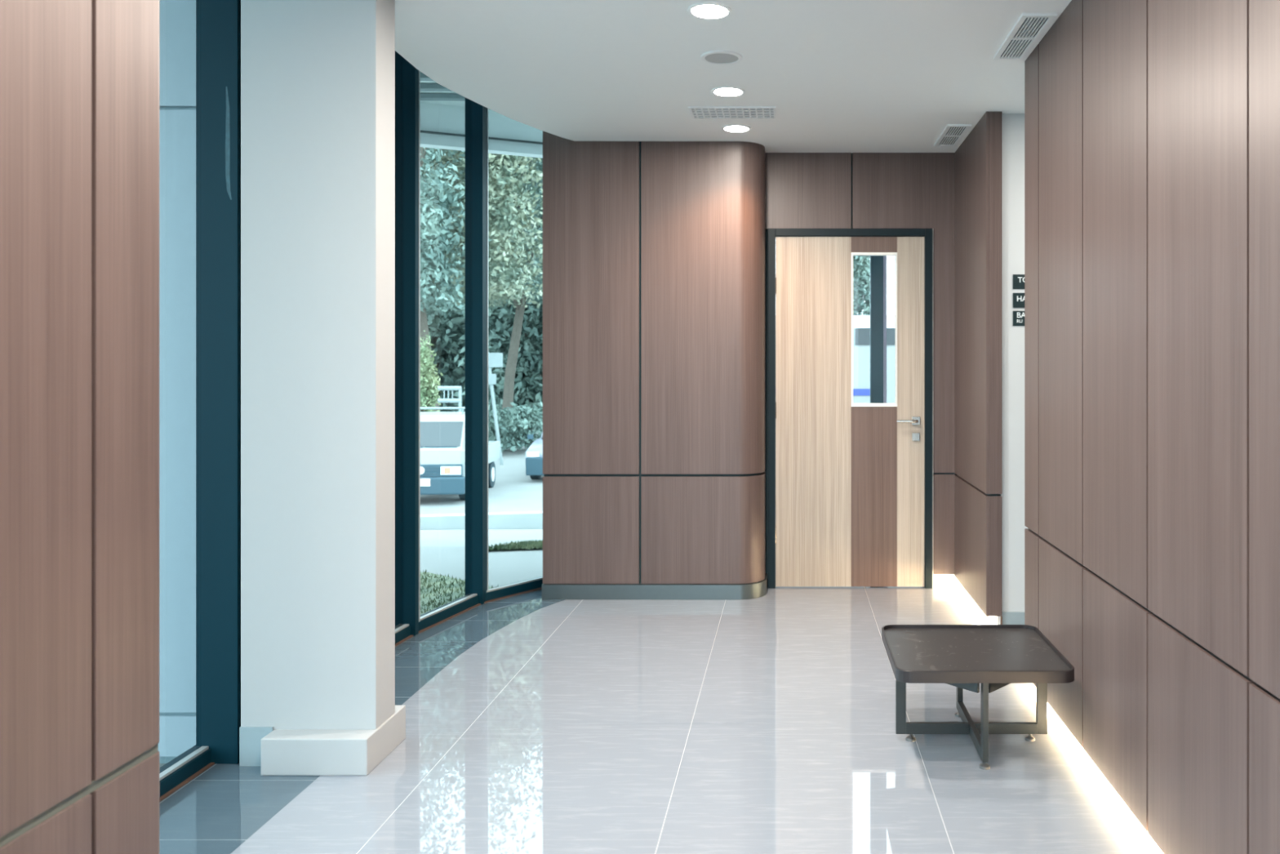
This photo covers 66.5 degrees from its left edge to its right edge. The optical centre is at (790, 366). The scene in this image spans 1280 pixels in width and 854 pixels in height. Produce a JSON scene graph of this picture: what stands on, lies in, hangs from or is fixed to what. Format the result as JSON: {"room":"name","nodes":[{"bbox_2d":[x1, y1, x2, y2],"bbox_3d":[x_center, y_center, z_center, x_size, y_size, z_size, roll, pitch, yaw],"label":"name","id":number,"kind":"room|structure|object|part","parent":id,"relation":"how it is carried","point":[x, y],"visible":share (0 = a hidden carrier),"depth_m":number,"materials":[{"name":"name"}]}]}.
{"room":"lobby","nodes":[
{"label":"lobby","id":0,"kind":"room"},
{"bbox_2d":[0,0,159,853],"bbox_3d":[-1.195,0.022,0.561,0.138,2.695,2.322,0,0,0],"label":"wall","id":1,"kind":"structure","parent":0,"point":[79,79],"depth_m":1.52,"materials":[{"name":"brown wood"}]},
{"bbox_3d":[-1.135,-0.327,1.248,0.018,1.996,0.597,0,0,0],"label":"cladding panel","id":2,"kind":"part","parent":1,"relation":"part of","materials":[{"name":"brown wood"}]},
{"bbox_3d":[-1.135,0.999,1.248,0.018,0.622,0.597,0,0,0],"label":"cladding panel","id":3,"kind":"part","parent":1,"relation":"part of","materials":[{"name":"brown wood"}]},
{"bbox_3d":[-1.186,0.999,1.639,0.120,0.622,0.165,0,0,0],"label":"cladding panel","id":4,"kind":"part","parent":1,"relation":"part of","materials":[{"name":"brown wood"}]},
{"bbox_3d":[-1.186,-0.327,1.639,0.120,1.996,0.165,0,0,0],"label":"cladding panel","id":5,"kind":"part","parent":1,"relation":"part of","materials":[{"name":"brown wood"}]},
{"bbox_2d":[239,0,405,775],"bbox_3d":[-1.654,-0.330,3.377,0.472,3.400,0.325,0,0,0],"label":"pillar","id":6,"kind":"structure","parent":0,"point":[317,77],"depth_m":3.30,"materials":[{"name":"paint"}]},
{"bbox_3d":[-1.833,1.304,3.296,0.113,0.133,0.008,0,0,0],"label":"skirting","id":7,"kind":"part","parent":6,"relation":"part of","materials":[{"name":"white paint"}]},
{"bbox_2d":[542,131,767,599],"bbox_3d":[-0.802,-0.330,5.844,1.319,3.400,0.412,0,0,0],"label":"wall","id":8,"kind":"structure","parent":0,"point":[654,252],"depth_m":5.65,"materials":[{"name":"brown wood"}]},
{"bbox_2d":[484,576,542,603],"bbox_3d":[-1.644,-0.330,5.834,0.088,3.400,0.630,0,0,34],"label":"window frame","id":9,"kind":"structure","parent":8,"relation":"in","point":[534,584],"depth_m":5.76,"materials":[{"name":"teal metal"}]},
{"bbox_3d":[-1.175,-0.699,5.659,0.566,2.663,0.018,0,0,0],"label":"cladding panel","id":10,"kind":"part","parent":8,"relation":"part of","materials":[{"name":"brown wood"}]},
{"bbox_3d":[-1.175,0.963,5.659,0.566,0.630,0.018,0,0,0],"label":"cladding panel","id":11,"kind":"part","parent":8,"relation":"part of","materials":[{"name":"brown wood"}]},
{"bbox_3d":[-0.476,-0.346,5.700,0.783,1.958,0.239,0,0,-22],"label":"cladding panel","id":12,"kind":"part","parent":8,"relation":"part of","materials":[{"name":"brown wood"}]},
{"bbox_3d":[-0.476,0.963,5.700,0.783,0.630,0.239,0,0,-22],"label":"cladding panel","id":13,"kind":"part","parent":8,"relation":"part of","materials":[{"name":"brown wood"}]},
{"bbox_2d":[159,586,1163,853],"bbox_3d":[0.440,1.430,3.350,5.120,0.120,11.900,0,0,0],"label":"floor","id":14,"kind":"structure","parent":0,"point":[766,724],"depth_m":3.37,"materials":[{"name":"tile"}]},
{"bbox_2d":[159,0,240,801],"bbox_3d":[-1.988,-0.330,2.426,0.170,3.400,1.952,0,0,0],"label":"window","id":15,"kind":"structure","parent":14,"relation":"on","point":[218,22],"depth_m":3.31,"materials":[{"name":"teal metal"}]},
{"bbox_2d":[158,0,195,763],"bbox_3d":[-2.857,-0.265,3.685,1.485,3.530,0.130,0,0,0],"label":"window pane","id":16,"kind":"object","parent":15,"relation":"in","point":[177,18],"depth_m":3.62,"materials":[{"name":"clear glass"}]},
{"bbox_3d":[-2.857,1.394,3.685,1.485,0.152,0.130,0,0,0],"label":"cladding panel","id":17,"kind":"part","parent":16,"relation":"part of","materials":[{"name":"glass"}]},
{"bbox_3d":[-2.857,-1.506,3.685,1.485,1.048,0.130,0,0,0],"label":"cladding panel","id":18,"kind":"part","parent":16,"relation":"part of","materials":[{"name":"clear glass"}]},
{"bbox_3d":[-2.035,-0.332,2.400,0.075,3.396,1.900,0,0,0],"label":"sill rail","id":19,"kind":"part","parent":15,"relation":"part of","materials":[{"name":"teal metal"}]},
{"bbox_2d":[395,50,420,646],"bbox_3d":[-1.989,-0.330,4.539,0.116,3.400,0.805,0,0,4],"label":"window","id":20,"kind":"structure","parent":14,"relation":"on","point":[407,77],"depth_m":4.88,"materials":[{"name":"black metal"}]},
{"bbox_3d":[-2.000,-0.332,4.522,0.075,3.396,0.768,0,0,5],"label":"sill rail","id":21,"kind":"part","parent":20,"relation":"part of","materials":[{"name":"teal metal"}]},
{"bbox_2d":[418,97,488,633],"bbox_3d":[-1.879,-0.330,5.267,0.115,3.400,0.747,0,0,10],"label":"window","id":22,"kind":"structure","parent":14,"relation":"on","point":[476,114],"depth_m":5.53,"materials":[{"name":"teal metal"}]},
{"bbox_3d":[-1.895,-0.332,5.240,0.075,3.396,0.685,0,0,12],"label":"sill rail","id":23,"kind":"part","parent":22,"relation":"part of","materials":[{"name":"teal metal"}]},
{"bbox_2d":[870,256,886,403],"bbox_3d":[0.670,-0.330,7.960,2.240,3.400,0.120,0,0,0],"label":"window","id":24,"kind":"structure","parent":14,"relation":"on","point":[877,264],"depth_m":7.90,"materials":[{"name":"black metal"}]},
{"bbox_2d":[881,624,1074,769],"bbox_3d":[0.664,1.198,3.525,0.612,0.345,0.584,0,0,0],"label":"table","id":25,"kind":"object","parent":14,"relation":"on","point":[962,656],"visible":1,"depth_m":3.52,"materials":[{"name":"metal"}]},
{"bbox_3d":[0.664,1.206,3.525,0.554,0.280,0.018,0,0,0],"label":"crossing frame","id":26,"kind":"part","parent":25,"relation":"part of","materials":[{"name":"metal"}]},
{"bbox_3d":[0.664,1.206,3.525,0.020,0.280,0.524,0,0,0],"label":"crossing frame","id":27,"kind":"part","parent":25,"relation":"part of","materials":[{"name":"metal"}]},
{"bbox_2d":[395,0,1071,153],"bbox_3d":[0.618,-1.385,1.730,4.564,0.120,8.460,0,0,0],"label":"ceiling","id":28,"kind":"structure","parent":0,"point":[838,76],"depth_m":4.21,"materials":[{"name":"paint"}]},
{"bbox_2d":[687,2,731,19],"bbox_3d":[-0.300,-1.322,3.573,0.164,0.005,0.164,0,0,0],"label":"recessed light","id":29,"kind":"object","parent":28,"relation":"in","point":[706,11],"visible":1,"depth_m":3.56,"materials":[{"name":"paint"}]},
{"bbox_2d":[691,4,728,18],"bbox_3d":[-0.300,-1.322,3.573,0.136,0.005,0.136,0,0,0],"label":"diffuser","id":30,"kind":"object","parent":29,"relation":"attached to","point":[701,11],"depth_m":3.57,"materials":[{"name":"white"}]},
{"bbox_2d":[701,50,742,65],"bbox_3d":[-0.294,-1.321,4.109,0.176,0.008,0.176,0,0,0],"label":"ceiling speaker","id":31,"kind":"object","parent":28,"relation":"attached to","point":[713,57],"visible":1,"depth_m":4.10,"materials":[{"name":"grey"}]},
{"bbox_2d":[711,86,745,97],"bbox_3d":[-0.300,-1.322,4.622,0.164,0.005,0.164,0,0,0],"label":"recessed light","id":32,"kind":"object","parent":28,"relation":"in","point":[725,91],"visible":1,"depth_m":4.61,"materials":[{"name":"paint"}]},
{"bbox_2d":[714,88,742,96],"bbox_3d":[-0.300,-1.322,4.622,0.136,0.005,0.136,0,0,0],"label":"diffuser","id":33,"kind":"object","parent":32,"relation":"attached to","point":[717,91],"depth_m":4.61,"materials":[{"name":"white plastic"}]},
{"bbox_2d":[688,106,776,119],"bbox_3d":[-0.298,-1.321,5.000,0.444,0.008,0.216,0,0,0],"label":"ceiling vent","id":34,"kind":"object","parent":28,"relation":"in","point":[696,113],"visible":1,"depth_m":5.00,"materials":[{"name":"white metal"}]},
{"bbox_2d":[721,124,751,132],"bbox_3d":[-0.300,-1.322,5.336,0.164,0.005,0.164,0,0,0],"label":"recessed light","id":35,"kind":"object","parent":28,"relation":"in","point":[730,128],"visible":1,"depth_m":5.32,"materials":[{"name":"paint"}]},
{"bbox_2d":[933,124,971,146],"bbox_3d":[0.926,-1.320,5.495,0.132,0.010,0.490,0,0,0],"label":"ceiling vent","id":36,"kind":"object","parent":28,"relation":"in","point":[952,135],"visible":1,"depth_m":5.47,"materials":[{"name":"white metal"}]},
{"bbox_2d":[993,13,1057,60],"bbox_3d":[0.935,-1.320,3.860,0.130,0.010,0.520,0,0,0],"label":"ceiling vent","id":37,"kind":"object","parent":28,"relation":"in","point":[1029,28],"visible":1,"depth_m":3.83,"materials":[{"name":"white metal"}]},
{"bbox_2d":[764,152,963,586],"bbox_3d":[0.795,-0.330,6.015,2.210,3.400,0.130,0,0,0],"label":"wall","id":38,"kind":"structure","parent":0,"point":[804,190],"depth_m":5.95,"materials":[{"name":"brown wood"}]},
{"bbox_3d":[0.109,-1.089,5.959,0.534,0.472,0.018,0,0,0],"label":"cladding panel","id":39,"kind":"part","parent":38,"relation":"part of","materials":[{"name":"brown wood"}]},
{"bbox_2d":[768,228,933,588],"bbox_3d":[0.372,0.259,5.964,1.022,2.223,0.173,0,0,0],"label":"door","id":40,"kind":"structure","parent":38,"relation":"in","point":[851,484],"depth_m":5.94,"materials":[{"name":"brown wood"}]},
{"bbox_3d":[0.518,-0.755,5.968,0.285,0.098,0.045,0,0,0],"label":"inlay panel","id":41,"kind":"part","parent":40,"relation":"part of","materials":[{"name":"brown wood"}]},
{"bbox_3d":[0.518,0.805,5.968,0.285,1.114,0.045,0,0,0],"label":"inlay panel","id":42,"kind":"part","parent":40,"relation":"part of","materials":[{"name":"brown wood"}]},
{"bbox_3d":[0.518,-0.229,5.965,0.285,0.954,0.051,0,0,0],"label":"glazing frame","id":43,"kind":"part","parent":40,"relation":"part of","materials":[{"name":"clear glass"}]},
{"bbox_3d":[0.719,0.335,5.907,0.135,0.020,0.060,0,0,0],"label":"lever","id":44,"kind":"part","parent":40,"relation":"part of","materials":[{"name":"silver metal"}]},
{"bbox_3d":[0.777,0.435,5.936,0.048,0.050,0.018,0,0,0],"label":"lock plate","id":45,"kind":"part","parent":40,"relation":"part of","materials":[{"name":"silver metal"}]},
{"bbox_3d":[0.702,-0.334,5.959,0.632,1.983,0.018,0,0,0],"label":"cladding panel","id":46,"kind":"part","parent":38,"relation":"part of","materials":[{"name":"brown wood"}]},
{"bbox_3d":[0.951,0.977,5.959,0.134,0.616,0.018,0,0,0],"label":"cladding panel","id":47,"kind":"part","parent":38,"relation":"part of","materials":[{"name":"brown wood"}]},
{"bbox_2d":[998,113,1027,611],"bbox_3d":[2.051,0.022,5.086,1.898,2.695,0.108,0,0,0],"label":"wall","id":48,"kind":"structure","parent":0,"point":[1013,526],"depth_m":5.03,"materials":[{"name":"white paint"}]},
{"bbox_2d":[1001,611,1024,624],"bbox_3d":[2.001,1.327,5.025,1.798,0.085,0.014,0,0,0],"label":"baseboard","id":49,"kind":"structure","parent":48,"relation":"attached to","point":[1008,617],"depth_m":5.02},
{"bbox_2d":[1013,274,1024,288],"bbox_3d":[1.225,-0.444,5.028,0.120,0.076,0.006,0,0,0],"label":"wall sign","id":50,"kind":"object","parent":48,"relation":"attached to","point":[1018,279],"visible":0.45,"depth_m":5.03,"materials":[{"name":"black plastic"}]},
{"bbox_2d":[1013,293,1024,307],"bbox_3d":[1.225,-0.347,5.028,0.120,0.078,0.006,0,0,0],"label":"wall sign","id":51,"kind":"object","parent":48,"relation":"attached to","point":[1018,298],"visible":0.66,"depth_m":5.03,"materials":[{"name":"black plastic"}]},
{"bbox_2d":[1013,311,1024,325],"bbox_3d":[1.225,-0.253,5.028,0.120,0.078,0.006,0,0,0],"label":"wall sign","id":52,"kind":"object","parent":48,"relation":"attached to","point":[1018,316],"visible":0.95,"depth_m":5.03,"materials":[{"name":"black plastic"}]},
{"bbox_2d":[954,0,1279,853],"bbox_3d":[1.083,0.022,1.725,0.130,2.695,8.450,0,0,0],"label":"wall","id":53,"kind":"structure","parent":0,"point":[1152,127],"depth_m":2.73,"materials":[{"name":"brown wood"}]},
{"bbox_3d":[1.027,-0.332,5.470,0.018,1.987,0.960,0,0,0],"label":"cladding panel","id":54,"kind":"part","parent":53,"relation":"part of","materials":[{"name":"brown wood"}]},
{"bbox_3d":[1.027,0.986,5.470,0.018,0.624,0.960,0,0,0],"label":"cladding panel","id":55,"kind":"part","parent":53,"relation":"part of","materials":[{"name":"brown wood"}]},
{"bbox_3d":[1.068,-0.332,4.999,0.064,1.987,0.018,0,0,0],"label":"cladding panel","id":56,"kind":"part","parent":53,"relation":"part of","materials":[{"name":"brown wood"}]},
{"bbox_3d":[1.068,0.986,4.999,0.064,0.624,0.018,0,0,0],"label":"cladding panel","id":57,"kind":"part","parent":53,"relation":"part of","materials":[{"name":"brown wood"}]},
{"bbox_3d":[1.027,-0.317,4.058,0.018,2.016,0.225,0,0,0],"label":"cladding panel","id":58,"kind":"part","parent":53,"relation":"part of","materials":[{"name":"brown wood"}]},
{"bbox_3d":[1.027,1.016,4.058,0.018,0.625,0.225,0,0,0],"label":"cladding panel","id":59,"kind":"part","parent":53,"relation":"part of","materials":[{"name":"brown wood"}]},
{"bbox_3d":[1.027,-0.317,3.643,0.018,2.016,0.585,0,0,0],"label":"cladding panel","id":60,"kind":"part","parent":53,"relation":"part of","materials":[{"name":"brown wood"}]},
{"bbox_3d":[1.027,1.016,3.643,0.018,0.625,0.585,0,0,0],"label":"cladding panel","id":61,"kind":"part","parent":53,"relation":"part of","materials":[{"name":"brown wood"}]},
{"bbox_3d":[1.027,-0.317,3.042,0.018,2.016,0.596,0,0,0],"label":"cladding panel","id":62,"kind":"part","parent":53,"relation":"part of","materials":[{"name":"brown wood"}]},
{"bbox_3d":[1.027,1.016,3.042,0.018,0.625,0.596,0,0,0],"label":"cladding panel","id":63,"kind":"part","parent":53,"relation":"part of","materials":[{"name":"brown wood"}]},
{"bbox_3d":[1.027,-0.317,2.438,0.018,2.016,0.593,0,0,0],"label":"cladding panel","id":64,"kind":"part","parent":53,"relation":"part of","materials":[{"name":"brown wood"}]},
{"bbox_3d":[1.027,1.016,2.438,0.018,0.625,0.593,0,0,0],"label":"cladding panel","id":65,"kind":"part","parent":53,"relation":"part of","materials":[{"name":"brown wood"}]},
{"bbox_3d":[1.027,-0.317,1.836,0.018,2.016,0.590,0,0,0],"label":"cladding panel","id":66,"kind":"part","parent":53,"relation":"part of","materials":[{"name":"brown wood"}]},
{"bbox_3d":[1.027,1.016,1.836,0.018,0.625,0.590,0,0,0],"label":"cladding panel","id":67,"kind":"part","parent":53,"relation":"part of","materials":[{"name":"brown wood"}]},
{"bbox_3d":[0.400,-2.155,3.300,5.400,0.250,12.200,0,0,0],"label":"ceiling slab","id":68,"kind":"structure","parent":0,"visible":0},
{"bbox_2d":[420,71,542,158],"bbox_3d":[-3.810,-1.998,2.857,6.431,0.505,11.714,0,0,0],"label":"roof canopy","id":69,"kind":"object","parent":68,"relation":"attached to","point":[442,110],"visible":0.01,"depth_m":7.63,"materials":[{"name":"paint"}]},
{"label":"outside","id":70,"kind":"structure","parent":0,"visible":0},
{"bbox_2d":[159,429,543,767],"bbox_3d":[-20.000,2.185,15.000,140.000,1.370,150.000,0,0,0],"label":"pavement","id":71,"kind":"structure","parent":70,"point":[442,552],"depth_m":10.31,"materials":[{"name":"concrete"}]},
{"bbox_2d":[420,329,443,412],"bbox_3d":[-9.361,1.003,24.738,0.858,3.888,0.890,0,0,0],"label":"bush","id":72,"kind":"object","parent":71,"relation":"on","point":[427,369],"visible":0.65,"depth_m":24.67,"materials":[{"name":"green plant"}]},
{"bbox_2d":[426,295,465,411],"bbox_3d":[-16.597,-0.946,38.095,6.952,8.130,5.174,0,0,24],"label":"shrub","id":73,"kind":"object","parent":71,"relation":"on","point":[437,322],"visible":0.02,"depth_m":38.19,"materials":[{"name":"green plant"}]},
{"bbox_2d":[429,284,462,411],"bbox_3d":[-15.863,-0.991,41.299,5.463,7.951,6.077,0,0,-17],"label":"shrub","id":74,"kind":"object","parent":71,"relation":"on","point":[444,354],"visible":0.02,"depth_m":40.17,"materials":[{"name":"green plant"}]},
{"bbox_2d":[420,146,491,411],"bbox_3d":[-10.632,-4.887,27.105,6.019,15.946,5.184,0,0,26],"label":"street tree","id":75,"kind":"object","parent":71,"relation":"on","point":[433,209],"visible":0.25,"depth_m":26.21,"materials":[{"name":"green plant"}]},
{"bbox_2d":[420,568,498,614],"bbox_3d":[-3.394,1.468,6.064,2.941,0.045,2.285,0,0,0],"label":"grass patch","id":76,"kind":"structure","parent":71,"relation":"on","point":[437,590],"depth_m":6.33,"materials":[{"name":"green plant"}]},
{"bbox_2d":[420,386,499,499],"bbox_3d":[-7.810,1.655,21.611,2.120,2.430,3.665,0,0,-5],"label":"van","id":77,"kind":"object","parent":71,"relation":"on","point":[442,433],"visible":0.39,"depth_m":20.07,"materials":[{"name":"white paint"}]},
{"bbox_3d":[-7.621,2.390,19.796,0.380,0.160,0.015,0,0,-5],"label":"number plate","id":78,"kind":"part","parent":77,"relation":"part of","materials":[{"name":"white plastic"}]},
{"bbox_2d":[420,463,462,476],"bbox_3d":[-7.660,2.158,19.895,1.680,0.255,0.050,0,0,-5],"label":"grille","id":79,"kind":"object","parent":77,"relation":"attached to","point":[426,469],"depth_m":19.91,"materials":[{"name":"blue plastic"}]},
{"bbox_2d":[488,440,499,463],"bbox_3d":[-7.891,2.035,22.535,1.720,0.430,1.810,0,0,-5],"label":"tray","id":80,"kind":"object","parent":77,"relation":"on","point":[493,446],"depth_m":22.88,"materials":[{"name":"white paint"}]},
{"bbox_2d":[420,146,542,309],"bbox_3d":[-9.957,-5.816,30.014,5.590,17.606,8.555,0,0,-14],"label":"street tree","id":81,"kind":"object","parent":71,"relation":"on","point":[500,231],"visible":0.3,"depth_m":28.33,"materials":[{"name":"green plant"}]},
{"bbox_2d":[420,511,542,529],"bbox_3d":[-5.750,1.914,11.400,7.669,0.200,0.180,0,0,-12],"label":"kerb","id":82,"kind":"object","parent":71,"relation":"on","point":[529,519],"depth_m":11.77,"materials":[{"name":"concrete"}]},
{"bbox_2d":[423,156,542,409],"bbox_3d":[-9.563,-6.522,33.769,7.775,19.181,5.262,0,0,-25],"label":"street tree","id":83,"kind":"object","parent":71,"relation":"on","point":[508,387],"visible":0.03,"depth_m":34.68,"materials":[{"name":"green plant"}]},
{"bbox_2d":[435,302,542,411],"bbox_3d":[-12.942,-0.930,40.484,4.903,7.932,5.871,0,0,-28],"label":"shrub","id":84,"kind":"object","parent":71,"relation":"on","point":[457,333],"visible":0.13,"depth_m":38.55,"materials":[{"name":"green plant"}]},
{"bbox_2d":[488,351,503,465],"bbox_3d":[-8.675,1.220,27.980,0.610,3.313,0.140,0,0,0],"label":"street sign","id":85,"kind":"object","parent":71,"relation":"on","point":[495,359],"visible":0.64,"depth_m":27.91,"materials":[{"name":"metal"}]},
{"bbox_3d":[-8.770,0.365,27.925,0.420,0.310,0.030,0,0,0],"label":"sign plate","id":86,"kind":"part","parent":85,"relation":"part of","materials":[{"name":"paint"}]},
{"bbox_3d":[-8.655,-0.190,27.925,0.570,0.420,0.030,0,0,0],"label":"sign plate","id":87,"kind":"part","parent":85,"relation":"part of","materials":[{"name":"paint"}]},
{"bbox_2d":[453,259,542,413],"bbox_3d":[-11.170,-0.992,39.941,6.419,8.100,6.707,0,0,-32],"label":"shrub","id":88,"kind":"object","parent":71,"relation":"on","point":[500,319],"visible":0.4,"depth_m":38.36,"materials":[{"name":"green plant"}]},
{"bbox_2d":[488,538,542,550],"bbox_3d":[-1.873,1.500,8.116,1.480,0.109,0.522,0,0,-11],"label":"grass strip","id":89,"kind":"object","parent":71,"relation":"on","point":[523,544],"visible":0.22,"depth_m":7.87,"materials":[{"name":"green plant"}]},
{"bbox_2d":[488,400,542,452],"bbox_3d":[-9.524,2.005,32.388,3.646,1.793,4.674,0,0,0],"label":"bush","id":90,"kind":"object","parent":71,"relation":"on","point":[514,424],"visible":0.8,"depth_m":31.27,"materials":[{"name":"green plant"}]},
{"bbox_2d":[505,157,542,376],"bbox_3d":[-10.645,-6.509,45.357,12.538,19.615,13.371,0,0,-42],"label":"street tree","id":91,"kind":"object","parent":71,"relation":"on","point":[538,206],"visible":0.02,"depth_m":40.79,"materials":[{"name":"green plant"}]},
{"bbox_2d":[524,431,543,479],"bbox_3d":[-5.823,2.130,25.757,2.000,1.479,4.080,0,0,-3],"label":"parked car","id":92,"kind":"object","parent":71,"relation":"on","point":[534,454],"visible":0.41,"depth_m":23.72,"materials":[{"name":"paint"}]},
{"bbox_2d":[527,434,533,439],"bbox_3d":[-6.700,1.810,24.740,0.140,0.120,0.080,0,0,-3],"label":"mirror","id":93,"kind":"object","parent":92,"relation":"on","point":[529,436],"depth_m":24.70,"materials":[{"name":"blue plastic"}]},
{"bbox_2d":[539,308,542,402],"bbox_3d":[-7.529,-0.931,39.738,6.525,8.216,4.993,0,0,26],"label":"shrub","id":94,"kind":"object","parent":71,"relation":"on","point":[540,308],"visible":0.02,"depth_m":39.01,"materials":[{"name":"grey plant"}]},
{"bbox_2d":[853,256,870,315],"bbox_3d":[3.328,-2.923,44.927,2.082,11.657,1.948,0,0,17],"label":"tree","id":95,"kind":"object","parent":71,"relation":"on","point":[861,264],"visible":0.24,"depth_m":44.67,"materials":[{"name":"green plant"}]},
{"bbox_2d":[853,315,894,403],"bbox_3d":[1.250,0.664,12.395,4.500,2.560,2.010,0,0,0],"label":"delivery van","id":96,"kind":"object","parent":71,"relation":"on","point":[861,323],"visible":0.05,"depth_m":11.40,"materials":[{"name":"white paint"}]}
]}

